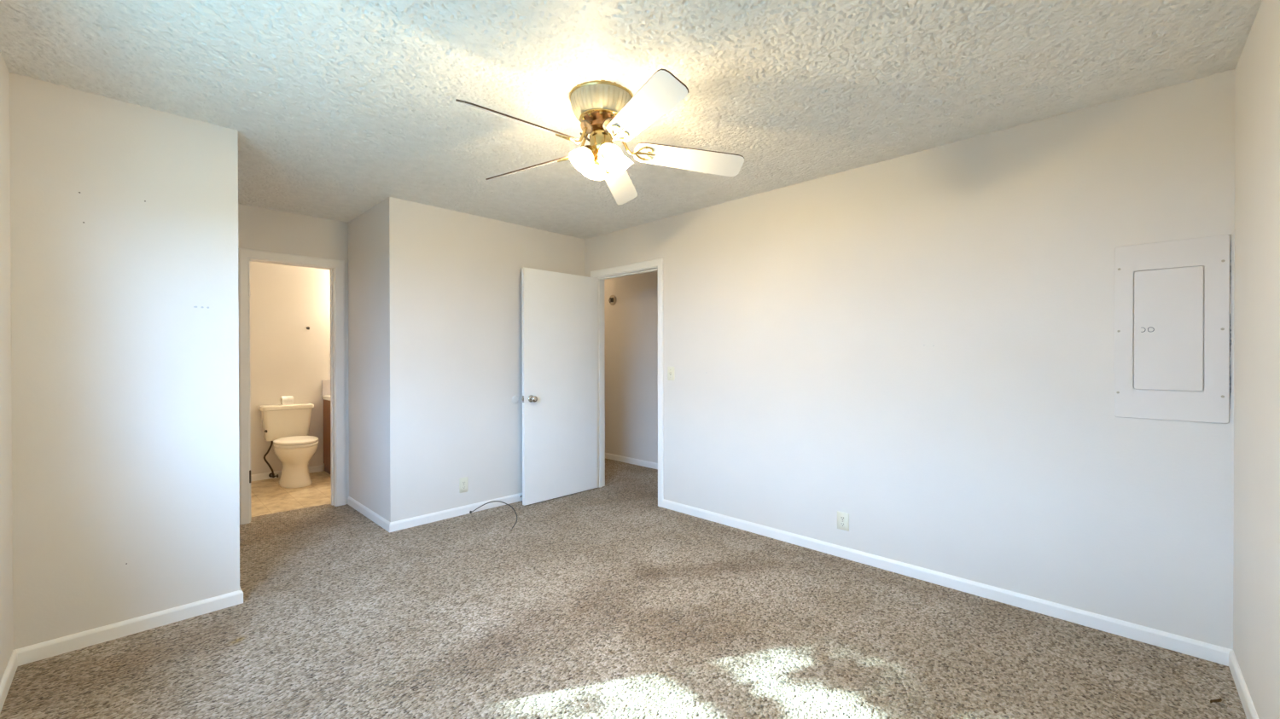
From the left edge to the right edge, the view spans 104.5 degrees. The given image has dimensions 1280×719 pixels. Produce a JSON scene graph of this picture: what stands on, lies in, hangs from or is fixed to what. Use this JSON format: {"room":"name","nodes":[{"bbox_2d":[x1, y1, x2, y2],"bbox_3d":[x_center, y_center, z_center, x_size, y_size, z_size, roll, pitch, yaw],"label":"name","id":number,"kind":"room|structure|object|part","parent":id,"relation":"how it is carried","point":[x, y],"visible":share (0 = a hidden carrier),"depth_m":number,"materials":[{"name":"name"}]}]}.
{"room":"empty bedroom","nodes":[
{"label":"empty bedroom","id":0,"kind":"room"},
{"bbox_2d":[0,51,13,682],"bbox_3d":[-1.285,0.043,0.707,3.687,2.440,0.099,0,0,44],"label":"wall","id":1,"kind":"structure","parent":0,"point":[6,516],"depth_m":1.93,"materials":[{"name":"paint"}]},
{"bbox_2d":[0,650,17,713],"bbox_3d":[-1.282,1.229,0.788,3.582,0.068,0.012,0,0,44],"label":"baseboard","id":2,"kind":"structure","parent":1,"relation":"attached to","point":[7,679],"depth_m":1.89,"materials":[{"name":"paint"}]},
{"bbox_2d":[9,72,239,650],"bbox_3d":[-2.903,0.036,2.790,1.540,2.440,0.828,0,0,44],"label":"wall","id":3,"kind":"structure","parent":0,"point":[124,216],"depth_m":2.24,"materials":[{"name":"paint"}]},
{"bbox_2d":[14,590,243,666],"bbox_3d":[-2.307,1.224,2.294,0.012,0.068,0.740,0,0,44],"label":"baseboard","id":4,"kind":"structure","parent":3,"relation":"attached to","point":[47,649],"depth_m":2.25,"materials":[{"name":"paint"}]},
{"bbox_2d":[250,261,330,475],"bbox_3d":[-3.928,0.037,5.255,0.100,2.460,2.950,0,0,44],"label":"wall","id":5,"kind":"structure","parent":0,"point":[288,358],"depth_m":5.32,"materials":[{"name":"paint"}]},
{"bbox_2d":[250,465,323,482],"bbox_3d":[-4.235,1.222,4.863,0.012,0.068,1.950,0,0,44],"label":"baseboard","id":6,"kind":"structure","parent":5,"relation":"attached to","point":[316,468],"depth_m":5.23,"materials":[{"name":"paint"}]},
{"bbox_2d":[321,379,330,395],"bbox_3d":[-3.241,0.315,5.868,0.020,0.173,0.905,0,0,44],"label":"backsplash","id":7,"kind":"structure","parent":5,"relation":"attached to","point":[325,384],"depth_m":5.57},
{"bbox_2d":[238,203,349,504],"bbox_3d":[-2.760,0.040,4.119,0.110,2.460,2.950,0,0,44],"label":"wall","id":8,"kind":"structure","parent":0,"point":[258,229],"depth_m":4.04,"materials":[{"name":"paint"}]},
{"bbox_2d":[238,247,345,524],"bbox_3d":[-2.827,0.205,4.049,0.140,2.108,0.715,0,0,44],"label":"door frame","id":9,"kind":"structure","parent":8,"relation":"attached to","point":[336,267],"depth_m":4.08,"materials":[{"name":"paint"}]},
{"bbox_2d":[347,496,390,532],"bbox_3d":[-2.166,1.216,3.937,1.001,0.068,0.012,0,0,44],"label":"baseboard","id":10,"kind":"structure","parent":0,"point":[375,518],"depth_m":3.89,"materials":[{"name":"paint"}]},
{"bbox_2d":[347,197,584,522],"bbox_3d":[-1.532,0.027,4.592,0.989,2.440,1.820,0,0,44],"label":"wall","id":11,"kind":"structure","parent":0,"point":[435,300],"depth_m":3.92,"materials":[{"name":"paint"}]},
{"bbox_2d":[389,493,522,532],"bbox_3d":[-1.176,1.214,4.244,0.012,0.068,1.832,0,0,44],"label":"baseboard","id":12,"kind":"structure","parent":11,"relation":"attached to","point":[426,519],"depth_m":3.91,"materials":[{"name":"paint"}]},
{"bbox_2d":[459,477,467,493],"bbox_3d":[-1.420,1.012,3.996,0.008,0.118,0.072,0,0,44],"label":"wall outlet","id":13,"kind":"object","parent":11,"relation":"attached to","point":[462,481],"visible":1,"depth_m":3.99,"materials":[{"name":"beige plastic"}]},
{"bbox_2d":[512,395,518,403],"bbox_3d":[-1.089,0.352,4.335,0.007,0.072,0.072,0,0,44],"label":"bumper cover","id":14,"kind":"object","parent":11,"relation":"attached to","point":[514,399],"visible":1,"depth_m":4.33,"materials":[{"name":"white rubber"}]},
{"bbox_2d":[0,458,1246,718],"bbox_3d":[-0.858,1.266,3.459,6.910,0.030,4.650,0,0,44],"label":"floor","id":15,"kind":"structure","parent":0,"point":[608,602],"depth_m":2.21,"materials":[{"name":"carpet"}]},
{"bbox_2d":[258,402,318,488],"bbox_3d":[-3.542,0.866,5.053,0.717,0.778,0.453,0,0,44],"label":"toilet","id":16,"kind":"object","parent":15,"relation":"on","point":[287,427],"visible":1,"depth_m":5.04,"materials":[{"name":"ceramic"}]},
{"bbox_3d":[-3.721,0.499,5.226,0.219,0.046,0.453,0,0,44],"label":"tank lid","id":17,"kind":"part","parent":16,"relation":"part of","materials":[{"name":"ceramic"}]},
{"bbox_3d":[-3.726,0.677,5.231,0.195,0.317,0.425,0,0,44],"label":"tank","id":18,"kind":"part","parent":16,"relation":"part of","materials":[{"name":"ceramic"}]},
{"bbox_2d":[280,395,293,405],"bbox_3d":[-3.717,0.431,5.223,0.096,0.088,0.100,0,0,44],"label":"toilet paper roll","id":19,"kind":"object","parent":16,"relation":"on","point":[288,400],"visible":1,"depth_m":5.20,"materials":[{"name":"paper"}]},
{"bbox_3d":[-3.449,0.843,4.980,0.481,0.025,0.370,0,0,44],"label":"seat","id":20,"kind":"part","parent":16,"relation":"part of","materials":[{"name":"white plastic"}]},
{"bbox_3d":[-3.457,0.817,4.987,0.501,0.045,0.370,0,0,44],"label":"lid","id":21,"kind":"part","parent":16,"relation":"part of","materials":[{"name":"white plastic"}]},
{"bbox_3d":[-3.462,1.056,4.993,0.497,0.398,0.362,0,0,44],"label":"bowl","id":22,"kind":"part","parent":16,"relation":"part of","materials":[{"name":"ceramic"}]},
{"bbox_2d":[321,379,330,474],"bbox_3d":[-3.070,0.740,5.705,0.495,1.022,0.905,0,0,44],"label":"bathroom vanity","id":23,"kind":"object","parent":15,"relation":"on","point":[325,384],"visible":0.09,"depth_m":5.49,"materials":[{"name":"brown wood"}]},
{"bbox_2d":[321,395,330,401],"bbox_3d":[-3.079,0.423,5.712,0.470,0.042,0.905,0,0,44],"label":"countertop","id":24,"kind":"structure","parent":23,"relation":"on","point":[326,398],"depth_m":5.45,"materials":[{"name":"stone"}]},
{"bbox_2d":[469,500,517,530],"bbox_3d":[-1.113,1.190,3.875,0.600,0.122,0.168,0,0,44],"label":"cable","id":25,"kind":"object","parent":15,"relation":"on","point":[470,512],"visible":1,"depth_m":3.94,"materials":[{"name":"silver plastic"}]},
{"bbox_2d":[1210,698,1221,703],"bbox_3d":[2.098,1.244,1.806,0.051,0.013,0.014,0,0,1],"label":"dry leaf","id":26,"kind":"object","parent":15,"relation":"on","point":[1218,700],"visible":1,"depth_m":1.81,"materials":[{"name":"brown plant"}]},
{"bbox_2d":[0,0,1262,239],"bbox_3d":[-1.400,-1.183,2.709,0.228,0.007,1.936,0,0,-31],"label":"ceiling","id":27,"kind":"structure","parent":0,"point":[338,109],"depth_m":2.06,"materials":[{"name":"paint"}]},
{"bbox_2d":[455,68,744,204],"bbox_3d":[-0.209,-0.998,2.203,1.276,0.375,1.223,0,0,44],"label":"ceiling fan","id":28,"kind":"object","parent":27,"relation":"hanging from","point":[607,111],"visible":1,"depth_m":2.17,"materials":[{"name":"white wood"}]},
{"bbox_3d":[-0.463,-0.934,1.953,0.120,0.075,0.510,0,0,44],"label":"blade","id":29,"kind":"part","parent":28,"relation":"part of","materials":[{"name":"white laminate"}]},
{"bbox_3d":[-0.532,-0.936,2.424,0.510,0.075,0.120,0,0,26],"label":"blade","id":30,"kind":"part","parent":28,"relation":"part of","materials":[{"name":"white laminate"}]},
{"bbox_3d":[-0.254,-0.893,2.200,0.039,0.058,0.055,0,0,44],"label":"bulb","id":31,"kind":"part","parent":28,"relation":"part of","materials":[{"name":"white glass"}]},
{"bbox_3d":[-0.261,-0.888,2.199,0.105,0.115,0.114,0,0,44],"label":"lamp shade","id":32,"kind":"part","parent":28,"relation":"part of","materials":[{"name":"white glass"}]},
{"bbox_3d":[-0.211,-0.889,2.324,0.114,0.115,0.105,0,0,44],"label":"lamp shade","id":33,"kind":"part","parent":28,"relation":"part of","materials":[{"name":"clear glass"}]},
{"bbox_3d":[-0.137,-0.893,2.155,0.055,0.058,0.039,0,0,44],"label":"bulb","id":34,"kind":"part","parent":28,"relation":"part of","materials":[{"name":"white glass"}]},
{"bbox_3d":[-0.136,-0.888,2.148,0.114,0.115,0.105,0,0,44],"label":"lamp shade","id":35,"kind":"part","parent":28,"relation":"part of","materials":[{"name":"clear glass"}]},
{"bbox_3d":[-0.106,-0.935,2.635,0.120,0.080,0.510,0,0,8],"label":"blade","id":36,"kind":"part","parent":28,"relation":"part of","materials":[{"name":"white laminate"}]},
{"bbox_3d":[-0.085,-0.889,2.274,0.105,0.115,0.114,0,0,44],"label":"lamp shade","id":37,"kind":"part","parent":28,"relation":"part of","materials":[{"name":"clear glass"}]},
{"bbox_3d":[0.007,-0.938,1.873,0.120,0.069,0.510,0,0,-28],"label":"blade","id":38,"kind":"part","parent":28,"relation":"part of","materials":[{"name":"white laminate"}]},
{"bbox_3d":[0.227,-0.926,2.295,0.510,0.093,0.121,0,0,-10],"label":"blade","id":39,"kind":"part","parent":28,"relation":"part of","materials":[{"name":"white laminate"}]},
{"bbox_2d":[604,270,657,463],"bbox_3d":[0.136,0.019,5.730,5.000,2.440,0.100,0,0,44],"label":"wall","id":40,"kind":"structure","parent":0,"point":[631,322],"depth_m":5.88,"materials":[{"name":"paint"}]},
{"bbox_2d":[608,295,616,305],"bbox_3d":[-0.345,-0.734,6.105,0.126,0.126,0.027,0,0,44],"label":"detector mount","id":41,"kind":"object","parent":40,"relation":"attached to","point":[612,299],"visible":1,"depth_m":6.09,"materials":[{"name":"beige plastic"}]},
{"bbox_2d":[605,453,657,469],"bbox_3d":[0.098,1.205,5.695,4.800,0.068,0.012,0,0,44],"label":"baseboard","id":42,"kind":"structure","parent":40,"relation":"attached to","point":[627,460],"depth_m":5.88,"materials":[{"name":"paint"}]},
{"bbox_2d":[584,69,1235,650],"bbox_3d":[0.119,0.025,4.330,6.730,2.440,0.111,0,0,44],"label":"wall","id":43,"kind":"structure","parent":0,"point":[918,347],"depth_m":2.65,"materials":[{"name":"paint"}]},
{"bbox_2d":[521,267,597,506],"bbox_3d":[-0.709,0.227,4.482,0.174,2.014,0.822,0,0,44],"label":"door","id":44,"kind":"structure","parent":43,"relation":"in","point":[559,399],"depth_m":4.43,"materials":[{"name":"paint"}]},
{"bbox_2d":[590,257,663,507],"bbox_3d":[-0.100,0.194,4.545,0.938,2.102,0.138,0,0,44],"label":"door frame","id":45,"kind":"structure","parent":43,"relation":"attached to","point":[654,264],"depth_m":4.67,"materials":[{"name":"paint"}]},
{"bbox_2d":[667,366,674,380],"bbox_3d":[0.252,0.116,4.113,0.072,0.115,0.018,0,0,44],"label":"light switch","id":46,"kind":"object","parent":43,"relation":"attached to","point":[670,369],"visible":1,"depth_m":4.11,"materials":[{"name":"beige plastic"}]},
{"bbox_2d":[837,511,849,531],"bbox_3d":[1.278,1.020,3.126,0.074,0.110,0.008,0,0,44],"label":"wall outlet","id":47,"kind":"object","parent":43,"relation":"attached to","point":[842,518],"visible":1,"depth_m":3.12,"materials":[{"name":"beige plastic"}]},
{"bbox_2d":[662,499,1232,666],"bbox_3d":[1.304,1.215,3.099,3.101,0.068,0.012,0,0,44],"label":"baseboard","id":48,"kind":"structure","parent":43,"relation":"attached to","point":[1193,648],"depth_m":2.57,"materials":[{"name":"paint"}]},
{"bbox_2d":[1114,234,1231,424],"bbox_3d":[2.285,-0.125,2.138,0.345,0.773,0.010,0,0,44],"label":"electrical panel","id":49,"kind":"object","parent":43,"relation":"attached to","point":[1168,304],"visible":1,"depth_m":2.13,"materials":[{"name":"paint"}]},
{"bbox_3d":[2.280,-0.129,2.144,0.205,0.523,0.007,0,0,44],"label":"panel door","id":50,"kind":"part","parent":49,"relation":"part of","materials":[{"name":"paint"}]},
{"bbox_2d":[1233,0,1279,718],"bbox_3d":[1.244,0.039,0.736,0.105,2.440,3.472,0,0,44],"label":"wall","id":51,"kind":"structure","parent":0,"point":[1256,559],"depth_m":1.66,"materials":[{"name":"paint"}]},
{"bbox_2d":[1228,650,1258,718],"bbox_3d":[1.204,1.225,0.782,0.012,0.068,3.472,0,0,44],"label":"baseboard","id":52,"kind":"structure","parent":51,"relation":"attached to","point":[1247,702],"depth_m":1.82,"materials":[{"name":"paint"}]}
]}

